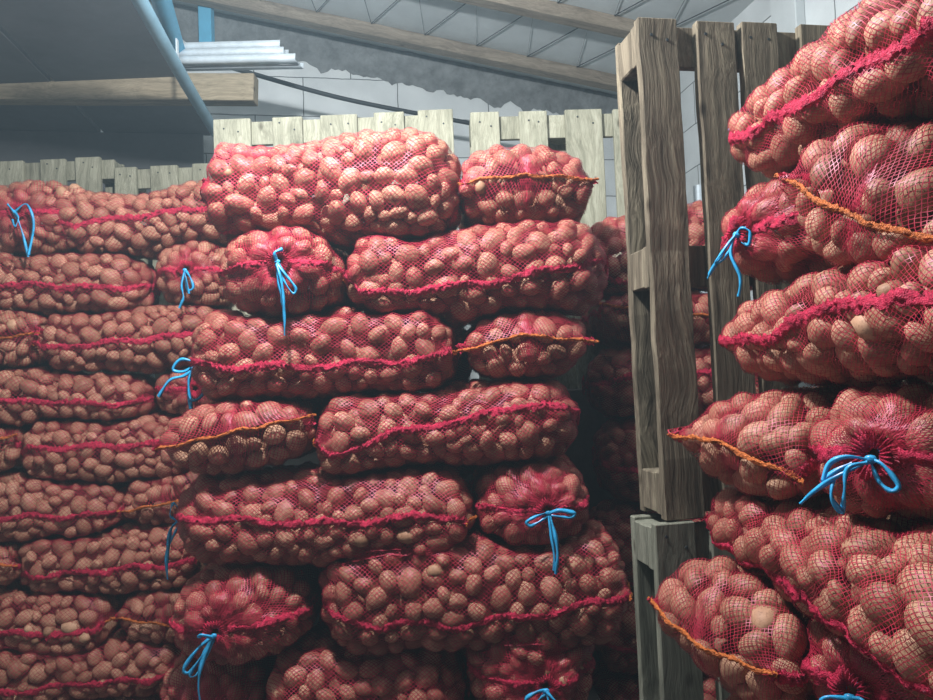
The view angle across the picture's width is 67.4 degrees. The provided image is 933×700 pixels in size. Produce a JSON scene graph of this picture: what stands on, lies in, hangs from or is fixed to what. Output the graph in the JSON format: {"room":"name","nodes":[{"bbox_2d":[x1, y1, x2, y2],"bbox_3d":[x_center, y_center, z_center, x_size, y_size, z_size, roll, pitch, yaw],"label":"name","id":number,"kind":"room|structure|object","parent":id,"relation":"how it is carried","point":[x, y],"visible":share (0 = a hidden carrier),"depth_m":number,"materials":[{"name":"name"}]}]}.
{"room":"vegetable storage warehouse","nodes":[
{"label":"vegetable storage warehouse","id":0,"kind":"room"},
{"bbox_2d":[12,409,169,654],"bbox_3d":[-1.912,0.988,3.578,2.100,1.556,0.220,-2,-2,0],"label":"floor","id":1,"kind":"structure","parent":0,"point":[143,478],"depth_m":3.48,"materials":[{"name":"concrete"}]},
{"bbox_2d":[0,157,124,376],"bbox_3d":[-2.238,-0.377,3.643,0.884,1.201,0.149,-2,-2,0],"label":"pallet","id":2,"kind":"object","parent":1,"relation":"on","point":[90,173],"visible":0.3,"depth_m":3.59,"materials":[{"name":"brown wood"}]},
{"bbox_2d":[114,163,254,378],"bbox_3d":[-1.415,-0.353,3.640,0.741,1.202,0.148,-2,-2,0],"label":"pallet","id":3,"kind":"object","parent":1,"relation":"on","point":[128,180],"visible":0.2,"depth_m":3.59,"materials":[{"name":"brown wood"}]},
{"bbox_2d":[0,130,203,312],"bbox_3d":[-3.301,-0.687,3.874,3.540,1.095,0.025,-2,-2,-10],"label":"wall","id":4,"kind":"structure","parent":0,"point":[139,150],"depth_m":4.09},
{"bbox_2d":[0,0,210,135],"bbox_3d":[-3.076,-1.327,2.244,3.700,0.030,3.400,-2,-2,-10],"label":"ceiling","id":5,"kind":"structure","parent":0,"point":[60,40],"depth_m":3.20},
{"bbox_2d":[0,73,257,105],"bbox_3d":[-1.968,-1.289,3.455,1.862,0.221,0.081,-2,-2,0],"label":"wooden beam","id":6,"kind":"structure","parent":5,"relation":"attached to","point":[215,89],"depth_m":3.41,"materials":[{"name":"brown wood"}]},
{"bbox_2d":[179,40,303,70],"bbox_3d":[-1.139,-1.434,3.417,0.687,0.168,0.124,-3,-2,9],"label":"fluorescent light","id":7,"kind":"object","parent":6,"relation":"on","point":[260,54],"visible":0.84,"depth_m":3.37,"materials":[{"name":"metal"}]},
{"bbox_2d":[151,0,184,52],"bbox_3d":[-1.299,-1.465,3.006,0.088,0.151,0.953,-2,-2,-16],"label":"trim","id":8,"kind":"structure","parent":5,"relation":"on","point":[164,10],"depth_m":3.06,"materials":[{"name":"blue paint"}]},
{"bbox_2d":[131,0,213,135],"bbox_3d":[-1.247,-1.275,2.967,0.055,0.166,1.709,-2,-2,-8],"label":"pipe","id":9,"kind":"object","parent":5,"relation":"hanging from","point":[144,8],"visible":0.87,"depth_m":2.93,"materials":[{"name":"metal"}]},
{"bbox_2d":[101,40,616,394],"bbox_3d":[-1.304,-0.364,4.446,5.200,4.274,0.200,-2,-2,-10],"label":"wall","id":10,"kind":"structure","parent":0,"point":[274,99],"depth_m":4.50,"materials":[{"name":"white paint"}]},
{"bbox_2d":[232,70,469,124],"bbox_3d":[-0.490,-1.439,4.089,2.046,0.310,0.107,-2,-2,-19],"label":"cable","id":11,"kind":"object","parent":10,"relation":"attached to","point":[258,75],"visible":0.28,"depth_m":4.03,"materials":[{"name":"black rubber"}]},
{"bbox_2d":[149,0,617,114],"bbox_3d":[-0.552,-1.849,4.512,3.600,0.812,0.060,-2,-2,-10],"label":"trim","id":12,"kind":"structure","parent":10,"relation":"attached to","point":[496,88],"depth_m":4.55,"materials":[{"name":"grey metal"}]},
{"bbox_2d":[296,675,599,699],"bbox_3d":[-0.192,1.449,2.341,1.340,0.403,0.710,-2,-2,0],"label":"floor","id":13,"kind":"structure","parent":0,"point":[593,695],"depth_m":2.52,"materials":[{"name":"concrete"}]},
{"bbox_2d":[159,651,275,699],"bbox_3d":[-0.778,1.093,2.379,0.414,0.320,0.697,-2,-2,0],"label":"sack","id":14,"kind":"object","parent":13,"relation":"on","point":[248,681],"visible":0.34,"depth_m":2.10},
{"bbox_2d":[168,559,324,699],"bbox_3d":[-0.672,0.824,2.295,0.440,0.363,0.708,-2,-2,1],"label":"sack","id":15,"kind":"object","parent":14,"relation":"on","point":[235,614],"visible":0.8,"depth_m":2.03,"materials":[{"name":"red fabric"}]},
{"bbox_2d":[265,625,469,699],"bbox_3d":[-0.309,1.061,2.176,0.639,0.368,0.365,-3,-2,5],"label":"sack","id":16,"kind":"object","parent":13,"relation":"on","point":[316,663],"visible":0.79,"depth_m":2.07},
{"bbox_2d":[317,589,474,657],"bbox_3d":[-0.182,0.939,2.565,0.709,0.369,0.367,-2,-2,0],"label":"sack","id":17,"kind":"object","parent":13,"relation":"on","point":[322,623],"visible":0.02,"depth_m":2.42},
{"bbox_2d":[465,591,595,699],"bbox_3d":[0.199,0.952,2.321,0.439,0.374,0.740,-2,-2,0],"label":"sack","id":18,"kind":"object","parent":13,"relation":"on","point":[494,673],"visible":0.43,"depth_m":2.02,"materials":[{"name":"red fabric"}]},
{"bbox_2d":[318,519,632,667],"bbox_3d":[0.022,0.735,2.175,0.953,0.399,0.407,-2,-2,0],"label":"sack","id":19,"kind":"object","parent":18,"relation":"on","point":[358,595],"visible":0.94,"depth_m":2.00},
{"bbox_2d":[164,461,476,578],"bbox_3d":[-0.451,0.520,2.182,0.970,0.339,0.392,-2,-2,0],"label":"sack","id":20,"kind":"object","parent":19,"relation":"on","point":[390,510],"visible":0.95,"depth_m":2.03,"materials":[{"name":"red fabric"}]},
{"bbox_2d":[151,395,333,475],"bbox_3d":[-0.674,0.259,2.326,0.480,0.246,0.688,-2,-2,-1],"label":"sack","id":21,"kind":"object","parent":20,"relation":"on","point":[231,437],"visible":0.89,"depth_m":2.03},
{"bbox_2d":[157,305,461,409],"bbox_3d":[-0.490,0.022,2.204,0.966,0.335,0.376,-2,-2,0],"label":"sack","id":22,"kind":"object","parent":21,"relation":"on","point":[418,354],"visible":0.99,"depth_m":2.06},
{"bbox_2d":[216,226,359,335],"bbox_3d":[-0.561,-0.199,2.333,0.412,0.348,0.720,-2,-2,0],"label":"sack","id":23,"kind":"object","parent":22,"relation":"on","point":[266,277],"visible":0.88,"depth_m":2.05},
{"bbox_2d":[200,127,463,255],"bbox_3d":[-0.406,-0.490,2.209,0.797,0.380,0.396,-2,-2,1],"label":"sack","id":24,"kind":"object","parent":23,"relation":"on","point":[285,181],"visible":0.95,"depth_m":2.07,"materials":[{"name":"red fabric"}]},
{"bbox_2d":[342,218,608,329],"bbox_3d":[0.033,-0.227,2.221,0.830,0.314,0.386,-2,-2,0],"label":"sack","id":25,"kind":"object","parent":22,"relation":"on","point":[524,266],"visible":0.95,"depth_m":2.06,"materials":[{"name":"red fabric"}]},
{"bbox_2d":[456,144,598,231],"bbox_3d":[0.185,-0.496,2.404,0.453,0.298,0.690,-2,-2,1],"label":"sack","id":26,"kind":"object","parent":25,"relation":"on","point":[515,185],"visible":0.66,"depth_m":2.11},
{"bbox_2d":[312,378,580,474],"bbox_3d":[-0.060,0.228,2.174,0.824,0.276,0.390,-2,-2,4],"label":"sack","id":27,"kind":"object","parent":20,"relation":"on","point":[476,421],"visible":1,"depth_m":2.05,"materials":[{"name":"red food"}]},
{"bbox_2d":[455,310,598,380],"bbox_3d":[0.180,-0.009,2.376,0.434,0.264,0.687,-2,-2,0],"label":"sack","id":28,"kind":"object","parent":27,"relation":"on","point":[525,345],"visible":0.99,"depth_m":2.08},
{"bbox_2d":[469,452,589,573],"bbox_3d":[0.198,0.479,2.317,0.383,0.334,0.712,-2,-2,0],"label":"sack","id":29,"kind":"object","parent":19,"relation":"on","point":[535,501],"visible":0.93,"depth_m":2.04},
{"bbox_2d":[407,391,476,477],"bbox_3d":[-0.163,0.311,2.575,0.708,0.331,0.366,-2,-2,-4],"label":"sack","id":30,"kind":"object","parent":29,"relation":"on","point":[465,471],"visible":0.02,"depth_m":2.46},
{"bbox_2d":[324,314,471,398],"bbox_3d":[-0.293,0.019,2.582,0.693,0.336,0.346,-2,-2,-6],"label":"sack","id":31,"kind":"object","parent":30,"relation":"on","point":[464,371],"visible":0.08,"depth_m":2.48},
{"bbox_2d":[204,388,705,675],"bbox_3d":[-0.013,0.925,2.972,2.100,1.483,0.290,-2,-2,0],"label":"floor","id":32,"kind":"structure","parent":0,"point":[579,452],"depth_m":2.85,"materials":[{"name":"concrete"}]},
{"bbox_2d":[213,109,457,391],"bbox_3d":[-0.541,-0.397,3.010,1.016,1.203,0.148,-2,-2,0],"label":"pallet","id":33,"kind":"object","parent":32,"relation":"on","point":[280,131],"visible":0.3,"depth_m":2.96,"materials":[{"name":"brown wood"}]},
{"bbox_2d":[469,109,624,388],"bbox_3d":[0.418,-0.424,3.043,0.767,1.204,0.148,-2,-2,-2],"label":"pallet","id":34,"kind":"object","parent":32,"relation":"on","point":[580,133],"visible":0.28,"depth_m":2.99,"materials":[{"name":"brown wood"}]},
{"bbox_2d":[172,0,753,94],"bbox_3d":[-0.832,-2.258,1.414,5.400,1.038,6.300,-2,-2,-10],"label":"ceiling","id":35,"kind":"structure","parent":0,"point":[469,21],"depth_m":4.10,"materials":[{"name":"grey metal"}]},
{"bbox_2d":[198,5,214,41],"bbox_3d":[-1.558,-2.075,4.185,0.076,0.525,0.060,-2,-2,0],"label":"trim","id":36,"kind":"structure","parent":35,"relation":"attached to","point":[205,14],"depth_m":4.15,"materials":[{"name":"blue paint"}]},
{"bbox_2d":[680,0,860,300],"bbox_3d":[1.922,-0.155,1.749,0.200,3.390,6.200,-2,-2,-10],"label":"wall","id":37,"kind":"structure","parent":0,"point":[817,12],"depth_m":3.71,"materials":[{"name":"white paint"}]},
{"bbox_2d":[177,0,616,91],"bbox_3d":[-1.177,-2.018,4.156,4.940,0.912,0.084,-2,-2,-10],"label":"roof beam","id":38,"kind":"structure","parent":37,"relation":"attached to","point":[264,9],"depth_m":4.27,"materials":[{"name":"brown wood"}]},
{"bbox_2d":[311,0,728,66],"bbox_3d":[-0.206,-1.952,3.684,3.106,0.534,1.165,-2,-2,-10],"label":"trim","id":39,"kind":"structure","parent":37,"relation":"attached to","point":[311,0],"depth_m":4.04,"materials":[{"name":"grey metal"}]},
{"bbox_2d":[452,0,634,37],"bbox_3d":[-1.068,-2.045,3.537,4.940,0.910,0.083,-2,-2,-10],"label":"trim","id":40,"kind":"structure","parent":37,"relation":"attached to","point":[545,10],"depth_m":3.78,"materials":[{"name":"brown wood"}]},
{"bbox_2d":[770,0,816,387],"bbox_3d":[1.545,-0.084,3.183,0.054,3.390,0.185,-2,-2,-10],"label":"trim","id":41,"kind":"structure","parent":37,"relation":"attached to","point":[787,14],"depth_m":3.20,"materials":[{"name":"white"}]},
{"bbox_3d":[-0.665,1.690,1.313,6.598,0.120,7.409,-2,-2,0],"label":"floor","id":42,"kind":"structure","parent":0,"visible":0},
{"bbox_2d":[630,513,735,699],"bbox_3d":[0.841,0.992,1.732,0.803,1.201,0.148,-2,-2,-10],"label":"pallet","id":43,"kind":"object","parent":42,"relation":"on","point":[666,671],"visible":0.21,"depth_m":1.63,"materials":[{"name":"grey wood"}]},
{"bbox_2d":[615,17,932,520],"bbox_3d":[0.818,-0.212,1.794,0.804,1.201,0.152,-2,-2,-10],"label":"pallet","id":44,"kind":"object","parent":43,"relation":"on","point":[663,269],"visible":0.38,"depth_m":1.69,"materials":[{"name":"brown wood"}]},
{"bbox_2d":[693,184,707,345],"bbox_3d":[1.186,0.413,3.385,0.052,2.439,0.052,-2,-2,0],"label":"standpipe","id":45,"kind":"object","parent":42,"relation":"on","point":[697,194],"visible":0.13,"depth_m":3.41,"materials":[{"name":"metal"}]},
{"bbox_3d":[-1.608,1.695,3.059,1.450,0.080,0.760,-2,-2,0],"label":"floor","id":46,"kind":"structure","parent":0,"visible":0},
{"bbox_2d":[52,687,162,699],"bbox_3d":[-1.388,1.506,2.837,0.750,0.286,0.370,-2,-2,0],"label":"sack","id":47,"kind":"object","parent":46,"relation":"on","point":[156,696],"visible":0.12,"depth_m":2.78,"materials":[{"name":"red fabric"}]},
{"bbox_3d":[-1.949,1.514,3.000,0.424,0.276,0.689,-2,-2,0],"label":"sack","id":48,"kind":"object","parent":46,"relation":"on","visible":0},
{"bbox_2d":[0,617,182,699],"bbox_3d":[-1.554,1.266,2.861,0.889,0.300,0.390,-2,-2,-1],"label":"sack","id":49,"kind":"object","parent":48,"relation":"on","point":[120,664],"visible":0.63,"depth_m":2.70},
{"bbox_2d":[0,577,139,654],"bbox_3d":[-1.733,1.075,2.870,0.723,0.274,0.387,-2,-2,3],"label":"sack","id":50,"kind":"object","parent":49,"relation":"on","point":[60,622],"visible":0.8,"depth_m":2.71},
{"bbox_2d":[0,533,59,585],"bbox_3d":[-1.933,0.858,3.015,0.410,0.208,0.691,-2,-2,1],"label":"sack","id":51,"kind":"object","parent":50,"relation":"on","point":[10,561],"visible":0.22,"depth_m":2.74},
{"bbox_2d":[18,519,204,594],"bbox_3d":[-1.416,0.839,2.867,0.794,0.305,0.367,-2,-2,1],"label":"sack","id":52,"kind":"object","parent":50,"relation":"on","point":[110,560],"visible":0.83,"depth_m":2.72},
{"bbox_2d":[0,467,138,543],"bbox_3d":[-1.725,0.637,2.872,0.767,0.325,0.360,-2,-2,0],"label":"sack","id":53,"kind":"object","parent":52,"relation":"on","point":[70,508],"visible":0.83,"depth_m":2.73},
{"bbox_2d":[0,419,77,471],"bbox_3d":[-1.935,0.401,3.031,0.382,0.225,0.689,-2,-2,0],"label":"sack","id":54,"kind":"object","parent":53,"relation":"on","point":[11,441],"visible":0.32,"depth_m":2.77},
{"bbox_2d":[0,365,160,426],"bbox_3d":[-1.655,0.180,2.892,0.812,0.252,0.374,-2,-2,-1],"label":"sack","id":55,"kind":"object","parent":54,"relation":"on","point":[28,396],"visible":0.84,"depth_m":2.75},
{"bbox_2d":[0,310,66,369],"bbox_3d":[-1.880,-0.032,3.046,0.439,0.257,0.689,-2,-2,0],"label":"sack","id":56,"kind":"object","parent":55,"relation":"on","point":[17,331],"visible":0.53,"depth_m":2.76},
{"bbox_2d":[31,305,227,374],"bbox_3d":[-1.327,-0.036,2.906,0.755,0.285,0.390,-3,-2,0],"label":"sack","id":57,"kind":"object","parent":55,"relation":"on","point":[121,341],"visible":0.78,"depth_m":2.75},
{"bbox_2d":[0,252,161,316],"bbox_3d":[-1.699,-0.283,2.908,0.836,0.317,0.356,-2,-2,0],"label":"sack","id":58,"kind":"object","parent":57,"relation":"on","point":[90,284],"visible":0.94,"depth_m":2.77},
{"bbox_2d":[0,179,99,257],"bbox_3d":[-1.774,-0.519,3.050,0.465,0.349,0.705,-2,-2,3],"label":"sack","id":59,"kind":"object","parent":58,"relation":"on","point":[24,206],"visible":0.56,"depth_m":2.76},
{"bbox_2d":[155,240,230,308],"bbox_3d":[-1.099,-0.297,3.050,0.357,0.301,0.718,-2,-2,0],"label":"sack","id":60,"kind":"object","parent":57,"relation":"on","point":[191,278],"visible":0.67,"depth_m":2.76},
{"bbox_2d":[54,179,237,260],"bbox_3d":[-1.242,-0.534,2.920,0.777,0.310,0.366,-2,-2,0],"label":"sack","id":61,"kind":"object","parent":60,"relation":"on","point":[177,214],"visible":0.62,"depth_m":2.78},
{"bbox_2d":[20,410,188,483],"bbox_3d":[-1.406,0.396,2.885,0.768,0.288,0.370,-2,-2,0],"label":"sack","id":62,"kind":"object","parent":53,"relation":"on","point":[116,450],"visible":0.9,"depth_m":2.73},
{"bbox_2d":[154,369,229,414],"bbox_3d":[-1.055,0.163,3.063,0.456,0.268,0.690,-2,-2,0],"label":"sack","id":63,"kind":"object","parent":62,"relation":"on","point":[174,400],"visible":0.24,"depth_m":2.75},
{"bbox_2d":[116,471,202,525],"bbox_3d":[-1.177,0.602,3.035,0.396,0.228,0.689,-2,-2,-1],"label":"sack","id":64,"kind":"object","parent":52,"relation":"on","point":[149,499],"visible":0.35,"depth_m":2.73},
{"bbox_2d":[109,577,184,643],"bbox_3d":[-1.175,1.047,3.019,0.419,0.293,0.687,-2,-2,-1],"label":"sack","id":65,"kind":"object","parent":49,"relation":"on","point":[156,606],"visible":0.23,"depth_m":2.71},
{"bbox_3d":[0.892,1.529,2.712,0.740,0.185,0.660,-2,-2,0],"label":"floor","id":66,"kind":"structure","parent":0,"visible":0},
{"bbox_2d":[590,660,715,699],"bbox_3d":[0.785,1.309,2.564,0.690,0.307,0.381,-2,-2,-3],"label":"sack","id":67,"kind":"object","parent":66,"relation":"on","point":[609,685],"visible":0.3,"depth_m":2.49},
{"bbox_2d":[593,575,637,674],"bbox_3d":[0.778,0.996,2.585,0.680,0.335,0.361,-2,-2,2],"label":"sack","id":68,"kind":"object","parent":67,"relation":"on","point":[620,653],"visible":0.1,"depth_m":2.44,"materials":[{"name":"red fabric"}]},
{"bbox_2d":[588,499,716,586],"bbox_3d":[0.749,0.700,2.583,0.659,0.314,0.342,-2,-2,5],"label":"sack","id":69,"kind":"object","parent":68,"relation":"on","point":[615,515],"visible":0.16,"depth_m":2.49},
{"bbox_2d":[591,417,639,502],"bbox_3d":[0.796,0.395,2.577,0.659,0.320,0.365,-2,-2,0],"label":"sack","id":70,"kind":"object","parent":69,"relation":"on","point":[614,450],"visible":0.36,"depth_m":2.48,"materials":[{"name":"red fabric"}]},
{"bbox_2d":[581,345,758,418],"bbox_3d":[0.795,0.126,2.605,0.715,0.305,0.363,-2,-2,-3],"label":"sack","id":71,"kind":"object","parent":70,"relation":"on","point":[608,385],"visible":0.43,"depth_m":2.50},
{"bbox_2d":[580,289,709,348],"bbox_3d":[0.731,-0.098,2.778,0.543,0.251,0.694,-2,-2,1],"label":"sack","id":72,"kind":"object","parent":71,"relation":"on","point":[607,321],"visible":0.43,"depth_m":2.50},
{"bbox_2d":[591,197,751,300],"bbox_3d":[0.776,-0.376,2.607,0.719,0.363,0.363,-2,-2,1],"label":"sack","id":73,"kind":"object","parent":72,"relation":"on","point":[610,233],"visible":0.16,"depth_m":2.48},
{"bbox_3d":[0.989,1.205,1.138,0.720,0.703,0.870,-2,-2,0],"label":"floor","id":74,"kind":"structure","parent":0,"visible":0},
{"bbox_2d":[726,690,818,699],"bbox_3d":[0.671,0.760,1.143,0.385,0.200,0.741,-2,-2,0],"label":"sack","id":75,"kind":"object","parent":74,"relation":"on","point":[733,697],"visible":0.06,"depth_m":1.42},
{"bbox_2d":[647,555,823,699],"bbox_3d":[0.676,0.528,1.401,0.552,0.243,0.376,-1,-2,-21],"label":"sack","id":76,"kind":"object","parent":75,"relation":"on","point":[736,628],"visible":0.46,"depth_m":1.27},
{"bbox_2d":[800,617,926,699],"bbox_3d":[0.839,0.512,1.173,0.622,0.240,0.386,-1,-2,-26],"label":"sack","id":77,"kind":"object","parent":75,"relation":"on","point":[841,673],"visible":0.52,"depth_m":1.09,"materials":[{"name":"red fabric"}]},
{"bbox_2d":[703,486,932,699],"bbox_3d":[0.703,0.346,1.133,0.402,0.238,0.902,-2,-2,0],"label":"sack","id":78,"kind":"object","parent":77,"relation":"on","point":[869,580],"visible":0.88,"depth_m":1.02,"materials":[{"name":"red fabric"}]},
{"bbox_2d":[668,382,910,500],"bbox_3d":[0.735,0.170,1.413,0.553,0.222,0.371,-2,-2,-16],"label":"sack","id":79,"kind":"object","parent":78,"relation":"on","point":[758,446],"visible":0.59,"depth_m":1.29,"materials":[{"name":"red fabric"}]},
{"bbox_2d":[718,245,932,389],"bbox_3d":[0.741,-0.047,1.151,0.408,0.228,0.895,-2,-2,0],"label":"sack","id":80,"kind":"object","parent":79,"relation":"on","point":[869,324],"visible":0.98,"depth_m":1.09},
{"bbox_2d":[707,178,861,296],"bbox_3d":[0.871,-0.254,1.495,0.726,0.267,0.391,-2,-2,-14],"label":"sack","id":81,"kind":"object","parent":80,"relation":"on","point":[771,257],"visible":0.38,"depth_m":1.41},
{"bbox_2d":[773,120,932,266],"bbox_3d":[0.895,-0.257,1.112,0.695,0.330,0.378,-2,-2,-12],"label":"sack","id":82,"kind":"object","parent":80,"relation":"on","point":[891,167],"visible":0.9,"depth_m":1.04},
{"bbox_2d":[727,0,932,178],"bbox_3d":[0.739,-0.452,1.140,0.360,0.297,0.880,-2,-2,-2],"label":"sack","id":83,"kind":"object","parent":82,"relation":"on","point":[874,63],"visible":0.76,"depth_m":1.10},
{"bbox_2d":[799,382,932,520],"bbox_3d":[0.833,0.153,1.086,0.645,0.270,0.430,-1,-2,-27],"label":"sack","id":84,"kind":"object","parent":78,"relation":"on","point":[874,451],"visible":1,"depth_m":1.01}
]}

